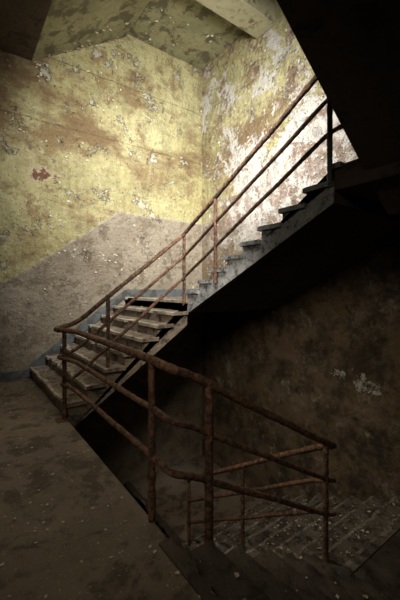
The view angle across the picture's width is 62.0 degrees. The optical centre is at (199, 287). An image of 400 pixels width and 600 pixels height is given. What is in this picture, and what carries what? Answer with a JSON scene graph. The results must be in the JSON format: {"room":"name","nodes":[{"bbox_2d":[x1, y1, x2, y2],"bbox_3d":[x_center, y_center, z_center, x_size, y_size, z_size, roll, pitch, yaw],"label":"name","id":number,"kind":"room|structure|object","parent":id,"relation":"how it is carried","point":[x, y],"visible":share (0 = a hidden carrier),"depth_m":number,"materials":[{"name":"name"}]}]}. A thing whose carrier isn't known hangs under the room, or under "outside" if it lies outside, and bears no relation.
{"room":"abandoned stairwell","nodes":[
{"label":"abandoned stairwell","id":0,"kind":"room"},
{"bbox_2d":[0,0,51,60],"bbox_3d":[-1.628,-3.555,1.783,2.398,0.250,6.496,0,0,-36],"label":"stair landing","id":1,"kind":"structure","parent":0,"point":[21,21],"depth_m":4.40,"materials":[{"name":"brown concrete"}]},
{"bbox_2d":[32,0,149,60],"bbox_3d":[-1.348,-4.199,4.761,1.644,1.437,2.028,0,0,-36],"label":"flight","id":2,"kind":"object","parent":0,"point":[74,18],"depth_m":4.96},
{"bbox_2d":[0,34,201,484],"bbox_3d":[-2.296,-1.230,5.449,5.665,12.000,0.200,0,0,-36],"label":"wall","id":3,"kind":"structure","parent":0,"point":[64,111],"depth_m":5.79,"materials":[{"name":"paint"}]},
{"bbox_2d":[0,289,198,381],"bbox_3d":[-2.229,0.700,5.359,5.665,1.340,0.025,0,0,-36],"label":"baseboard","id":4,"kind":"structure","parent":3,"relation":"attached to","point":[41,361],"depth_m":5.56,"materials":[{"name":"concrete"}]},
{"bbox_2d":[3,19,387,343],"bbox_3d":[-0.406,-1.779,4.226,4.078,5.490,3.994,0,0,-36],"label":"peeling paint","id":5,"kind":"object","parent":3,"relation":"attached to","point":[38,64],"visible":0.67,"depth_m":5.71,"materials":[{"name":"grey paint"}]},
{"bbox_2d":[0,378,215,599],"bbox_3d":[-1.628,1.480,1.783,2.398,0.220,6.496,0,0,-36],"label":"stair landing","id":6,"kind":"structure","parent":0,"point":[97,575],"depth_m":1.94,"materials":[{"name":"concrete"}]},
{"bbox_2d":[54,76,341,562],"bbox_3d":[-0.117,0.875,3.029,1.784,5.490,2.399,0,0,-36],"label":"stair railing","id":7,"kind":"object","parent":6,"relation":"on","point":[211,387],"depth_m":2.68,"materials":[{"name":"brown metal"}]},
{"bbox_2d":[30,297,188,426],"bbox_3d":[-1.348,0.848,4.761,1.643,1.381,2.028,0,0,-36],"label":"flight","id":8,"kind":"object","parent":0,"point":[156,335],"depth_m":4.28,"materials":[{"name":"grey concrete"}]},
{"bbox_2d":[123,481,186,543],"bbox_3d":[-1.334,4.164,4.771,1.678,1.311,2.028,0,0,-36],"label":"flight","id":9,"kind":"object","parent":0,"point":[160,522],"depth_m":5.16,"materials":[{"name":"grey concrete"}]},
{"bbox_2d":[130,296,186,308],"bbox_3d":[-0.062,0.253,5.725,1.733,0.165,1.997,0,0,-36],"label":"stair landing","id":10,"kind":"structure","parent":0,"point":[179,297],"depth_m":5.42,"materials":[{"name":"grey concrete"}]},
{"bbox_2d":[130,455,264,545],"bbox_3d":[-0.062,3.618,5.725,1.733,0.195,1.997,0,0,-36],"label":"stair landing","id":11,"kind":"structure","parent":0,"point":[171,493],"depth_m":5.57,"materials":[{"name":"grey concrete"}]},
{"bbox_2d":[128,0,274,69],"bbox_3d":[-0.061,-4.755,5.725,1.733,0.300,1.998,0,0,-36],"label":"ceiling","id":12,"kind":"structure","parent":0,"point":[208,22],"depth_m":5.96,"materials":[{"name":"yellow paint"}]},
{"bbox_2d":[196,0,275,38],"bbox_3d":[0.357,-4.447,5.028,1.883,0.314,0.420,0,0,-36],"label":"ceiling beam","id":13,"kind":"structure","parent":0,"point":[254,17],"depth_m":5.24,"materials":[{"name":"paint"}]},
{"bbox_2d":[159,536,393,599],"bbox_3d":[1.150,1.954,1.288,1.632,1.191,2.408,0,0,-36],"label":"flight","id":14,"kind":"object","parent":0,"point":[265,576],"depth_m":1.91,"materials":[{"name":"grey concrete"}]},
{"bbox_2d":[184,495,399,572],"bbox_3d":[1.156,3.028,4.041,1.763,1.381,2.223,0,0,-36],"label":"flight","id":15,"kind":"object","parent":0,"point":[369,544],"depth_m":3.78,"materials":[{"name":"grey concrete"}]},
{"bbox_2d":[185,161,399,313],"bbox_3d":[1.156,-0.332,4.041,1.763,1.341,2.223,0,0,-36],"label":"flight","id":16,"kind":"object","parent":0,"point":[316,238],"depth_m":3.57,"materials":[{"name":"grey concrete"}]},
{"bbox_2d":[202,0,399,501],"bbox_3d":[2.050,-1.230,4.485,0.200,12.000,6.500,0,0,-36],"label":"wall","id":17,"kind":"structure","parent":0,"point":[326,361],"depth_m":5.19,"materials":[{"name":"paint"}]},
{"bbox_2d":[277,0,399,214],"bbox_3d":[0.771,-2.142,0.854,3.498,3.101,2.158,0,0,-36],"label":"flight","id":18,"kind":"object","parent":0,"point":[352,47],"depth_m":1.99,"materials":[{"name":"black concrete"}]},
{"bbox_2d":[335,159,399,203],"bbox_3d":[2.489,-0.890,2.253,1.733,0.200,2.378,0,0,-36],"label":"stair landing","id":19,"kind":"structure","parent":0,"point":[351,179],"depth_m":2.57,"materials":[{"name":"brown concrete"}]},
{"bbox_2d":[354,530,399,599],"bbox_3d":[2.489,2.475,2.253,1.733,0.250,2.378,0,0,-36],"label":"stair landing","id":20,"kind":"structure","parent":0,"point":[382,569],"depth_m":2.78,"materials":[{"name":"grey concrete"}]},
{"bbox_3d":[-0.313,4.745,2.749,5.665,0.250,6.500,0,0,-36],"label":"floor","id":21,"kind":"structure","parent":0,"visible":0},
{"bbox_2d":[40,306,398,599],"bbox_3d":[0.492,1.242,3.636,3.236,4.264,5.952,0,0,-36],"label":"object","id":22,"kind":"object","parent":21,"relation":"on","point":[246,549],"depth_m":3.82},
{"bbox_2d":[0,381,199,597],"bbox_3d":[-1.696,1.361,2.014,2.210,0.010,5.960,0,0,-36],"label":"debris","id":23,"kind":"object","parent":22,"relation":"on","point":[47,529],"visible":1,"depth_m":2.01,"materials":[{"name":"paint"}]},
{"bbox_2d":[47,4,219,56],"bbox_3d":[-0.803,-4.104,5.550,2.979,0.981,1.349,0,0,-36],"label":"peeling paint","id":24,"kind":"object","parent":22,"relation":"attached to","point":[210,41],"visible":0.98,"depth_m":5.56,"materials":[{"name":"paint"}]}
]}

